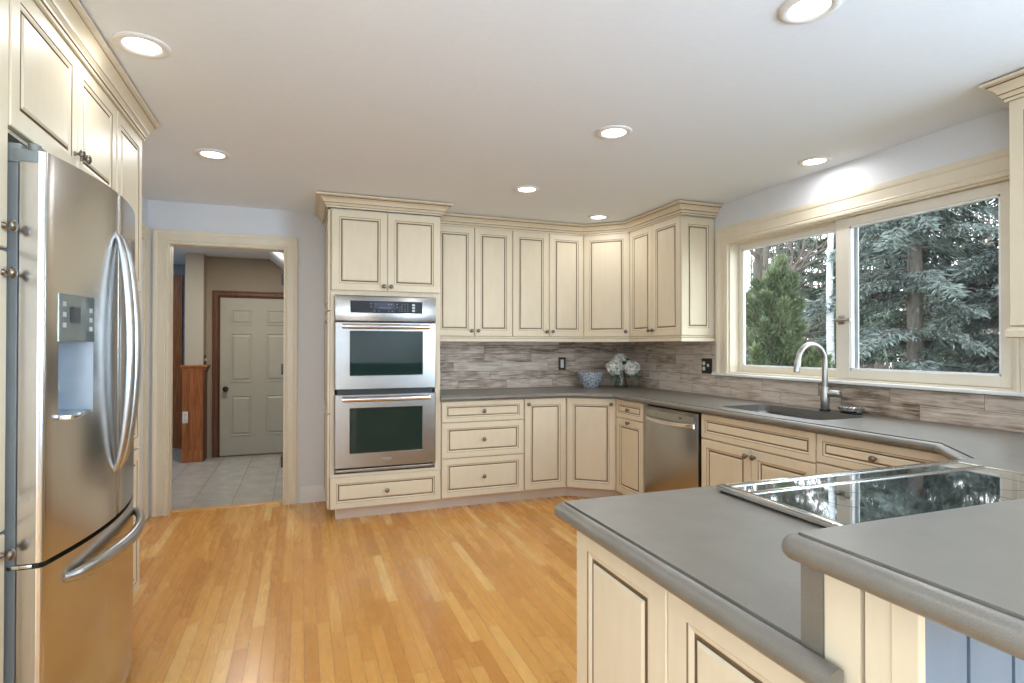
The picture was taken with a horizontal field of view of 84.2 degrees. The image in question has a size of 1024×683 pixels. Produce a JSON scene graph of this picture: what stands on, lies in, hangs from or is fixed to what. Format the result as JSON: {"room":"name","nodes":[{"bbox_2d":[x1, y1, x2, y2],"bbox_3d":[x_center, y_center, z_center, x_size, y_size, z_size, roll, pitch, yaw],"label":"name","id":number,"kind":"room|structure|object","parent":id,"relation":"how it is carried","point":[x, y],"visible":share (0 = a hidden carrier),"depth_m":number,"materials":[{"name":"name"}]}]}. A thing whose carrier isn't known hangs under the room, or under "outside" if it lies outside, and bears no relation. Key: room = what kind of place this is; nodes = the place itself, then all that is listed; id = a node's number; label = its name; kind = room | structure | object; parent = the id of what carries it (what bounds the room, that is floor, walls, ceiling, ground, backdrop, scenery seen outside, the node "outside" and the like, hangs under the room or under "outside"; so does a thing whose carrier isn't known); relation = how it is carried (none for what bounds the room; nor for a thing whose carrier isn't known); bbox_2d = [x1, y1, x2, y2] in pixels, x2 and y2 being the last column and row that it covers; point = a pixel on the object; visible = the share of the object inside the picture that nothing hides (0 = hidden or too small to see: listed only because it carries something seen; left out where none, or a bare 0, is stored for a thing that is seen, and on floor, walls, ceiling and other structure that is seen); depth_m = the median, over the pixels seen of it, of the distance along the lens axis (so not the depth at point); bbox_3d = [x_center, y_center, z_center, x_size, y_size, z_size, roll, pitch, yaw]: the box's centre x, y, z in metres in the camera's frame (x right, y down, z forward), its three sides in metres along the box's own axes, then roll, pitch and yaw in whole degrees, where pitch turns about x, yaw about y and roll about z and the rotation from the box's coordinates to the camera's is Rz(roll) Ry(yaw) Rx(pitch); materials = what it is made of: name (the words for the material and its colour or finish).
{"room":"kitchen","nodes":[
{"label":"kitchen","id":0,"kind":"room"},
{"bbox_2d":[142,195,147,226],"bbox_3d":[-2.544,0.120,3.517,0.100,2.430,1.725,0,0,-20],"label":"wall","id":1,"kind":"structure","parent":0,"point":[144,200],"depth_m":4.27,"materials":[{"name":"paint"}]},
{"bbox_2d":[137,223,148,519],"bbox_3d":[-2.595,0.237,3.833,0.024,2.200,1.008,0,0,-20],"label":"door","id":2,"kind":"structure","parent":1,"relation":"in","point":[144,293],"depth_m":4.21,"materials":[{"name":"beige wood"}]},
{"bbox_2d":[173,264,184,364],"bbox_3d":[-4.184,0.140,7.401,3.100,2.450,0.100,0,0,-20],"label":"wall","id":3,"kind":"structure","parent":0,"point":[178,269],"depth_m":7.33,"materials":[{"name":"beige paint"}]},
{"bbox_2d":[172,275,182,447],"bbox_3d":[-4.332,0.254,7.275,0.175,2.220,0.029,0,0,-20],"label":"trim","id":4,"kind":"structure","parent":3,"relation":"attached to","point":[177,279],"depth_m":7.27,"materials":[{"name":"red wood"}]},
{"bbox_2d":[179,366,181,448],"bbox_3d":[-4.159,0.840,7.298,0.200,1.050,0.099,0,0,-20],"label":"trim","id":5,"kind":"structure","parent":3,"relation":"attached to","point":[180,370],"depth_m":7.22,"materials":[{"name":"red wood"}]},
{"bbox_2d":[185,253,206,364],"bbox_3d":[-3.630,-0.366,6.512,0.187,1.270,0.200,0,0,-20],"label":"wall","id":6,"kind":"structure","parent":0,"point":[194,262],"depth_m":6.42,"materials":[{"name":"beige paint"}]},
{"bbox_2d":[173,247,268,264],"bbox_3d":[-3.630,-1.051,5.920,3.100,0.090,3.280,0,0,-20],"label":"ceiling","id":7,"kind":"structure","parent":0,"point":[178,252],"depth_m":6.45,"materials":[{"name":"paint"}]},
{"bbox_2d":[206,256,283,457],"bbox_3d":[-3.014,0.182,6.907,1.250,2.360,0.120,0,0,-20],"label":"wall","id":8,"kind":"structure","parent":0,"point":[223,273],"depth_m":6.73,"materials":[{"name":"beige paint"}]},
{"bbox_2d":[180,365,210,462],"bbox_3d":[-3.623,0.814,6.484,0.278,1.090,0.240,0,0,-20],"label":"trim","id":9,"kind":"structure","parent":8,"relation":"attached to","point":[192,375],"depth_m":6.38,"materials":[{"name":"red wood"}]},
{"bbox_2d":[182,412,187,422],"bbox_3d":[-3.667,0.853,6.361,0.054,0.130,0.010,0,0,-20],"label":"wall outlet","id":10,"kind":"object","parent":9,"relation":"attached to","point":[184,414],"visible":1,"depth_m":6.36,"materials":[{"name":"white plastic"}]},
{"bbox_2d":[202,370,206,460],"bbox_3d":[-3.534,0.842,6.527,0.018,1.034,0.202,0,0,-20],"label":"trim","id":11,"kind":"structure","parent":8,"relation":"attached to","point":[204,444],"depth_m":6.45,"materials":[{"name":"brown wood"}]},
{"bbox_2d":[212,290,283,457],"bbox_3d":[-3.038,0.380,6.809,1.003,1.962,0.104,0,0,-20],"label":"door","id":12,"kind":"structure","parent":8,"relation":"in","point":[247,335],"depth_m":6.78,"materials":[{"name":"beige wood"}]},
{"bbox_2d":[267,252,283,269],"bbox_3d":[-2.363,-0.798,6.068,0.519,0.409,1.919,0,0,-20],"label":"ceiling","id":13,"kind":"structure","parent":0,"point":[277,258],"depth_m":6.29,"materials":[{"name":"paint"}]},
{"bbox_2d":[148,200,560,516],"bbox_3d":[-1.108,0.134,5.034,5.020,2.430,0.120,0,0,-20],"label":"wall","id":14,"kind":"structure","parent":0,"point":[309,229],"depth_m":4.73,"materials":[{"name":"paint"}]},
{"bbox_2d":[151,228,297,516],"bbox_3d":[-2.292,0.238,4.583,1.043,2.210,0.150,0,0,-20],"label":"door frame","id":15,"kind":"structure","parent":14,"relation":"in","point":[163,240],"depth_m":4.45,"materials":[{"name":"beige wood"}]},
{"bbox_2d":[171,501,282,512],"bbox_3d":[-2.302,1.352,4.613,0.815,0.026,0.060,0,0,-20],"label":"threshold","id":16,"kind":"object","parent":14,"relation":"attached to","point":[271,502],"depth_m":4.60,"materials":[{"name":"brown wood"}]},
{"bbox_2d":[300,485,325,503],"bbox_3d":[-1.666,1.278,4.747,0.202,0.135,0.012,0,0,-20],"label":"baseboard","id":17,"kind":"structure","parent":14,"relation":"attached to","point":[308,494],"depth_m":4.74,"materials":[{"name":"beige wood"}]},
{"bbox_2d":[431,215,511,336],"bbox_3d":[-0.383,-0.558,5.048,0.722,1.032,0.347,0,0,-20],"label":"upper cabinet","id":18,"kind":"object","parent":14,"relation":"attached to","point":[476,263],"visible":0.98,"depth_m":4.92,"materials":[{"name":"beige paint"}]},
{"bbox_2d":[440,342,623,389],"bbox_3d":[0.179,0.221,5.442,2.062,0.434,0.010,0,0,-20],"label":"wall tiles","id":19,"kind":"structure","parent":14,"relation":"attached to","point":[463,365],"depth_m":5.40,"materials":[{"name":"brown tile"}]},
{"bbox_2d":[558,357,565,369],"bbox_3d":[0.491,0.216,5.546,0.078,0.124,0.011,0,0,-20],"label":"light switch","id":20,"kind":"object","parent":19,"relation":"attached to","point":[561,360],"visible":1,"depth_m":5.54,"materials":[{"name":"black plastic"}]},
{"bbox_2d":[512,231,582,336],"bbox_3d":[0.289,-0.556,5.298,0.708,1.032,0.347,0,0,-20],"label":"upper cabinet","id":21,"kind":"object","parent":14,"relation":"attached to","point":[547,268],"visible":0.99,"depth_m":5.16,"materials":[{"name":"beige paint"}]},
{"bbox_2d":[583,233,629,336],"bbox_3d":[0.961,-0.554,5.405,0.628,1.032,0.614,0,0,-20],"label":"upper cabinet","id":22,"kind":"object","parent":14,"relation":"attached to","point":[606,257],"visible":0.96,"depth_m":5.20,"materials":[{"name":"beige paint"}]},
{"bbox_2d":[126,448,590,682],"bbox_3d":[-0.747,1.379,2.470,6.120,0.100,11.720,0,0,-20],"label":"floor","id":23,"kind":"structure","parent":0,"point":[278,592],"depth_m":3.04,"materials":[{"name":"brown wood"}]},
{"bbox_2d":[0,0,18,682],"bbox_3d":[-1.525,0.104,1.044,0.696,2.423,0.828,0,0,-20],"label":"pantry cabinet","id":24,"kind":"object","parent":23,"relation":"on","point":[12,271],"visible":1,"depth_m":1.52,"materials":[{"name":"beige paint"}]},
{"bbox_2d":[0,142,144,682],"bbox_3d":[-1.741,0.382,1.900,0.832,1.874,0.920,0,0,-20],"label":"refrigerator","id":25,"kind":"object","parent":23,"relation":"on","point":[73,320],"visible":1,"depth_m":1.70,"materials":[{"name":"grey metal"}]},
{"bbox_2d":[112,102,141,595],"bbox_3d":[-2.091,0.116,2.522,0.663,2.423,0.422,0,0,-20],"label":"pantry cabinet","id":26,"kind":"object","parent":23,"relation":"on","point":[128,142],"visible":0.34,"depth_m":2.73,"materials":[{"name":"beige paint"}]},
{"bbox_2d":[314,191,453,518],"bbox_3d":[-1.060,0.133,4.593,1.018,2.424,0.732,0,0,-20],"label":"tall cabinet","id":27,"kind":"object","parent":23,"relation":"on","point":[368,253],"visible":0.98,"depth_m":4.33,"materials":[{"name":"beige paint"}]},
{"bbox_2d":[334,295,435,472],"bbox_3d":[-1.047,0.321,4.570,0.758,1.324,0.670,0,0,-20],"label":"double wall oven","id":28,"kind":"object","parent":27,"relation":"in","point":[385,347],"visible":1,"depth_m":4.31,"materials":[{"name":"silver metal"}]},
{"bbox_2d":[438,399,523,507],"bbox_3d":[-0.337,0.913,4.892,0.714,0.870,0.664,0,0,-20],"label":"base cabinet","id":29,"kind":"object","parent":23,"relation":"on","point":[482,441],"visible":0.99,"depth_m":4.61,"materials":[{"name":"beige paint"}]},
{"bbox_2d":[520,397,565,499],"bbox_3d":[0.181,0.915,5.085,0.390,0.870,0.664,0,0,-20],"label":"base cabinet","id":30,"kind":"object","parent":23,"relation":"on","point":[544,419],"visible":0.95,"depth_m":4.81,"materials":[{"name":"beige paint"}]},
{"bbox_2d":[562,397,623,497],"bbox_3d":[0.857,0.916,5.210,0.961,0.870,0.899,0,0,-20],"label":"base cabinet","id":31,"kind":"object","parent":23,"relation":"on","point":[590,422],"visible":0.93,"depth_m":4.82,"materials":[{"name":"beige paint"}]},
{"bbox_2d":[616,399,647,494],"bbox_3d":[1.219,0.912,4.663,0.664,0.870,0.414,0,0,-20],"label":"base cabinet","id":32,"kind":"object","parent":23,"relation":"on","point":[630,419],"visible":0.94,"depth_m":4.54,"materials":[{"name":"beige paint"}]},
{"bbox_2d":[645,404,702,492],"bbox_3d":[1.397,0.906,4.150,0.653,0.852,0.640,0,0,-20],"label":"dishwasher","id":33,"kind":"object","parent":23,"relation":"on","point":[673,456],"visible":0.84,"depth_m":4.02,"materials":[{"name":"silver metal"}]},
{"bbox_2d":[577,530,804,682],"bbox_3d":[1.107,0.886,1.406,1.748,0.869,0.770,0,0,-20],"label":"base cabinet","id":34,"kind":"object","parent":23,"relation":"on","point":[631,629],"visible":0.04,"depth_m":1.17,"materials":[{"name":"beige paint"}]},
{"bbox_2d":[440,385,1023,682],"bbox_3d":[0.765,0.384,3.243,2.491,0.162,4.516,0,0,-20],"label":"countertop","id":35,"kind":"structure","parent":34,"relation":"on","point":[721,554],"depth_m":1.23,"materials":[{"name":"grey stone"}]},
{"bbox_2d":[577,371,603,387],"bbox_3d":[0.749,0.364,5.418,0.264,0.149,0.262,0,0,-20],"label":"bowl","id":36,"kind":"object","parent":35,"relation":"on","point":[588,379],"visible":1,"depth_m":5.33,"materials":[{"name":"blue ceramic"}]},
{"bbox_2d":[755,411,829,419],"bbox_3d":[1.673,0.567,3.445,0.414,0.198,0.794,0,0,-20],"label":"sink","id":37,"kind":"object","parent":35,"relation":"in","point":[768,412],"visible":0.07,"depth_m":3.65,"materials":[{"name":"metal"}]},
{"bbox_2d":[793,342,841,411],"bbox_3d":[1.829,0.212,3.403,0.292,0.422,0.120,0,0,-20],"label":"faucet","id":38,"kind":"object","parent":35,"relation":"on","point":[826,393],"visible":1,"depth_m":3.44,"materials":[{"name":"silver metal"}]},
{"bbox_2d":[838,405,864,414],"bbox_3d":[1.983,0.400,3.316,0.093,0.046,0.162,0,0,-20],"label":"soap dish","id":39,"kind":"object","parent":35,"relation":"on","point":[845,409],"visible":1,"depth_m":3.29,"materials":[{"name":"silver metal"}]},
{"bbox_2d":[716,460,1023,527],"bbox_3d":[1.104,0.398,1.448,0.958,0.018,0.565,0,0,-20],"label":"cooktop","id":40,"kind":"object","parent":35,"relation":"in","point":[825,500],"visible":0.76,"depth_m":1.49,"materials":[{"name":"black glass"}]},
{"bbox_3d":[1.034,0.364,5.378,0.132,0.150,0.132,0,0,-20],"label":"vase","id":41,"kind":"object","parent":35,"relation":"on","visible":0},
{"bbox_2d":[605,359,622,382],"bbox_3d":[0.980,0.296,5.330,0.201,0.257,0.169,0,0,-20],"label":"hydrangea","id":42,"kind":"object","parent":41,"relation":"in","point":[614,368],"visible":1,"depth_m":5.30,"materials":[{"name":"beige plant"}]},
{"bbox_2d":[612,353,629,386],"bbox_3d":[1.034,0.269,5.420,0.158,0.314,0.164,0,-1,26],"label":"hydrangea","id":43,"kind":"object","parent":41,"relation":"in","point":[620,357],"visible":0.73,"depth_m":5.39,"materials":[{"name":"beige plant"}]},
{"bbox_2d":[617,360,639,385],"bbox_3d":[1.121,0.293,5.358,0.182,0.264,0.172,0,-1,-33],"label":"hydrangea","id":44,"kind":"object","parent":41,"relation":"in","point":[630,367],"visible":0.98,"depth_m":5.33,"materials":[{"name":"beige plant"}]},
{"bbox_2d":[701,413,818,486],"bbox_3d":[1.679,0.903,3.423,0.664,0.870,0.892,0,0,-20],"label":"base cabinet","id":45,"kind":"object","parent":23,"relation":"on","point":[733,450],"visible":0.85,"depth_m":3.32,"materials":[{"name":"beige paint"}]},
{"bbox_2d":[817,433,949,473],"bbox_3d":[1.946,0.897,2.703,0.664,0.870,0.644,0,0,-20],"label":"base cabinet","id":46,"kind":"object","parent":23,"relation":"on","point":[834,453],"visible":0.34,"depth_m":2.67,"materials":[{"name":"beige paint"}]},
{"bbox_2d":[79,0,1023,224],"bbox_3d":[0.342,-1.161,1.145,5.020,0.100,8.440,0,0,-20],"label":"ceiling","id":47,"kind":"structure","parent":0,"point":[466,104],"depth_m":2.50,"materials":[{"name":"paint"}]},
{"bbox_2d":[111,31,171,58],"bbox_3d":[-1.378,-1.100,2.113,0.188,0.008,0.188,0,0,-20],"label":"recessed light","id":48,"kind":"object","parent":47,"relation":"in","point":[138,44],"visible":1,"depth_m":2.10,"materials":[{"name":"white"}]},
{"bbox_2d":[195,148,230,159],"bbox_3d":[-1.747,-1.091,3.313,0.188,0.008,0.188,0,0,-20],"label":"recessed light","id":49,"kind":"object","parent":47,"relation":"in","point":[212,154],"visible":1,"depth_m":3.31,"materials":[{"name":"white"}]},
{"bbox_2d":[514,185,539,192],"bbox_3d":[0.107,-1.083,4.046,0.188,0.008,0.188,0,0,-20],"label":"recessed light","id":50,"kind":"object","parent":47,"relation":"in","point":[525,188],"visible":1,"depth_m":4.03,"materials":[{"name":"white"}]},
{"bbox_2d":[587,214,608,219],"bbox_3d":[0.749,-1.076,4.917,0.188,0.008,0.188,0,0,-20],"label":"recessed light","id":51,"kind":"object","parent":47,"relation":"in","point":[598,216],"visible":1,"depth_m":4.91,"materials":[{"name":"white"}]},
{"bbox_2d":[596,125,631,139],"bbox_3d":[0.533,-1.092,2.968,0.188,0.008,0.188,0,0,-20],"label":"recessed light","id":52,"kind":"object","parent":47,"relation":"in","point":[612,132],"visible":1,"depth_m":2.96,"materials":[{"name":"white"}]},
{"bbox_2d":[778,0,841,24],"bbox_3d":[0.983,-1.100,1.873,0.188,0.008,0.188,0,0,-20],"label":"recessed light","id":53,"kind":"object","parent":47,"relation":"in","point":[795,12],"visible":1,"depth_m":1.88,"materials":[{"name":"white"}]},
{"bbox_2d":[797,156,831,166],"bbox_3d":[1.829,-1.087,3.428,0.188,0.008,0.188,0,0,-20],"label":"recessed light","id":54,"kind":"object","parent":47,"relation":"in","point":[816,160],"visible":1,"depth_m":3.43,"materials":[{"name":"white"}]},
{"bbox_2d":[630,107,1021,432],"bbox_3d":[2.637,0.112,1.987,0.120,2.430,8.200,0,0,-20],"label":"wall","id":55,"kind":"structure","parent":0,"point":[988,133],"depth_m":3.25,"materials":[{"name":"paint"}]},
{"bbox_2d":[630,215,714,336],"bbox_3d":[1.326,-0.559,4.827,0.350,1.032,0.755,0,0,-20],"label":"upper cabinet","id":56,"kind":"object","parent":55,"relation":"attached to","point":[672,282],"visible":0.99,"depth_m":4.53,"materials":[{"name":"beige paint"}]},
{"bbox_2d":[440,336,714,341],"bbox_3d":[0.521,-0.019,4.942,2.316,0.045,0.758,0,0,10],"label":"rail","id":57,"kind":"object","parent":56,"relation":"attached to","point":[442,338],"visible":0.88,"depth_m":4.97,"materials":[{"name":"beige paint"}]},
{"bbox_2d":[440,200,722,235],"bbox_3d":[0.546,-1.031,4.891,2.351,0.088,0.828,0,0,12],"label":"crown molding","id":58,"kind":"structure","parent":56,"relation":"attached to","point":[680,207],"depth_m":4.92,"materials":[{"name":"beige paint"}]},
{"bbox_2d":[624,342,1023,432],"bbox_3d":[1.930,0.208,3.703,0.010,0.434,4.490,0,0,-20],"label":"wall tiles","id":59,"kind":"structure","parent":55,"relation":"attached to","point":[674,366],"depth_m":3.70,"materials":[{"name":"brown tile"}]},
{"bbox_2d":[702,358,711,373],"bbox_3d":[1.578,0.199,4.609,0.020,0.124,0.120,0,0,-20],"label":"wall outlet","id":60,"kind":"object","parent":59,"relation":"attached to","point":[706,362],"visible":1,"depth_m":4.61,"materials":[{"name":"black plastic"}]},
{"bbox_2d":[711,147,1023,396],"bbox_3d":[2.041,-0.320,3.526,0.161,1.158,2.177,0,0,-20],"label":"window","id":61,"kind":"structure","parent":55,"relation":"in","point":[983,177],"depth_m":3.42,"materials":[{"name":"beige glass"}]},
{"bbox_2d":[979,69,1023,337],"bbox_3d":[2.332,-0.557,2.078,0.392,1.078,0.872,0,0,-20],"label":"upper cabinet","id":62,"kind":"object","parent":55,"relation":"attached to","point":[1010,87],"visible":1,"depth_m":2.35,"materials":[{"name":"beige paint"}]},
{"bbox_2d":[824,574,1023,682],"bbox_3d":[1.581,0.802,1.102,2.470,1.032,0.122,0,0,-20],"label":"panel","id":63,"kind":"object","parent":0,"point":[871,638],"depth_m":0.66,"materials":[{"name":"beige wood"}]},
{"bbox_2d":[782,498,1023,660],"bbox_3d":[1.605,0.266,0.967,2.522,0.036,0.462,0,0,-20],"label":"bar","id":64,"kind":"object","parent":63,"relation":"on","point":[961,570],"visible":1,"depth_m":0.64,"materials":[{"name":"grey stone"}]},
{"bbox_3d":[-1.316,0.090,-0.401,0.325,2.430,6.475,0,0,-20],"label":"wall","id":65,"kind":"structure","parent":0,"visible":0},
{"bbox_2d":[8,0,115,190],"bbox_3d":[-1.835,-0.841,1.888,0.696,0.518,0.955,0,0,-20],"label":"upper cabinet","id":66,"kind":"object","parent":65,"relation":"attached to","point":[55,103],"visible":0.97,"depth_m":1.83,"materials":[{"name":"beige paint"}]},
{"bbox_2d":[34,0,158,140],"bbox_3d":[-1.434,-1.057,1.822,0.072,0.088,2.208,0,0,-20],"label":"crown molding","id":67,"kind":"structure","parent":66,"relation":"attached to","point":[69,18],"depth_m":2.11,"materials":[{"name":"beige paint"}]},
{"label":"outside","id":68,"kind":"structure","parent":0,"visible":0},
{"bbox_3d":[21.409,2.779,37.847,59.700,0.500,74.000,0,0,-20],"label":"ground","id":69,"kind":"structure","parent":68,"visible":0},
{"bbox_2d":[746,248,762,280],"bbox_3d":[4.499,-2.201,14.103,5.248,9.263,4.032,0,-1,-34],"label":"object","id":70,"kind":"structure","parent":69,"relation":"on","point":[762,248],"depth_m":14.14,"materials":[{"name":"white"}]},
{"bbox_2d":[746,252,835,367],"bbox_3d":[3.871,0.544,8.156,2.753,3.667,2.685,0,0,-20],"label":"evergreen shrub","id":71,"kind":"object","parent":69,"relation":"on","point":[775,302],"visible":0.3,"depth_m":7.94,"materials":[{"name":"green plant"}]},
{"bbox_2d":[746,237,835,364],"bbox_3d":[8.969,-2.351,18.182,3.630,9.625,3.975,0,0,19],"label":"evergreen tree","id":72,"kind":"object","parent":69,"relation":"on","point":[812,240],"visible":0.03,"depth_m":17.92,"materials":[{"name":"grey plant"}]},
{"bbox_2d":[746,234,835,363],"bbox_3d":[5.720,-3.064,14.758,6.008,11.012,5.062,0,-1,36],"label":"bare tree","id":73,"kind":"object","parent":69,"relation":"on","point":[757,269],"visible":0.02,"depth_m":14.33,"materials":[{"name":"grey plant"}]},
{"bbox_2d":[746,235,871,339],"bbox_3d":[11.714,-3.495,22.763,8.385,12.010,5.356,0,-1,-25],"label":"bare tree","id":74,"kind":"object","parent":69,"relation":"on","point":[807,269],"visible":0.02,"depth_m":21.59,"materials":[{"name":"grey plant"}]},
{"bbox_2d":[750,232,878,362],"bbox_3d":[6.020,-2.576,13.301,7.566,10.010,3.646,0,0,-7],"label":"bare tree","id":75,"kind":"object","parent":69,"relation":"on","point":[766,251],"visible":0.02,"depth_m":13.30,"materials":[{"name":"grey plant"}]},
{"bbox_2d":[826,232,834,367],"bbox_3d":[5.642,-2.108,9.755,1.915,9.004,1.476,0,-1,-29],"label":"birch tree","id":76,"kind":"object","parent":69,"relation":"on","point":[830,349],"visible":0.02,"depth_m":9.50,"materials":[{"name":"white plant"}]},
{"bbox_2d":[796,235,902,366],"bbox_3d":[8.899,-1.621,14.789,3.362,8.112,3.050,0,0,8],"label":"evergreen tree","id":77,"kind":"object","parent":69,"relation":"on","point":[810,294],"visible":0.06,"depth_m":14.67,"materials":[{"name":"grey plant"}]},
{"bbox_2d":[746,204,998,368],"bbox_3d":[21.381,-2.255,29.589,20.516,10.701,39.912,0,0,-20],"label":"woods","id":78,"kind":"object","parent":69,"relation":"on","point":[886,365],"visible":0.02,"depth_m":27.44,"materials":[{"name":"plant"}]},
{"bbox_2d":[802,199,998,371],"bbox_3d":[6.624,-2.009,9.450,4.237,9.401,3.850,0,0,5],"label":"evergreen tree","id":79,"kind":"object","parent":69,"relation":"on","point":[912,276],"visible":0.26,"depth_m":9.05,"materials":[{"name":"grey plant"}]},
{"bbox_2d":[833,202,998,372],"bbox_3d":[9.071,-2.728,12.755,4.203,10.908,4.668,0,0,21],"label":"evergreen tree","id":80,"kind":"object","parent":69,"relation":"on","point":[894,318],"visible":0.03,"depth_m":11.97,"materials":[{"name":"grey plant"}]},
{"bbox_2d":[917,198,998,373],"bbox_3d":[8.060,-1.987,8.416,4.394,9.515,4.299,0,-1,26],"label":"evergreen tree","id":81,"kind":"object","parent":69,"relation":"on","point":[987,265],"visible":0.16,"depth_m":8.80,"materials":[{"name":"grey plant"}]},
{"bbox_2d":[938,203,996,353],"bbox_3d":[13.259,-3.658,16.521,6.652,12.230,7.164,0,0,-10],"label":"bare tree","id":82,"kind":"object","parent":69,"relation":"on","point":[992,203],"visible":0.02,"depth_m":16.07,"materials":[{"name":"grey plant"}]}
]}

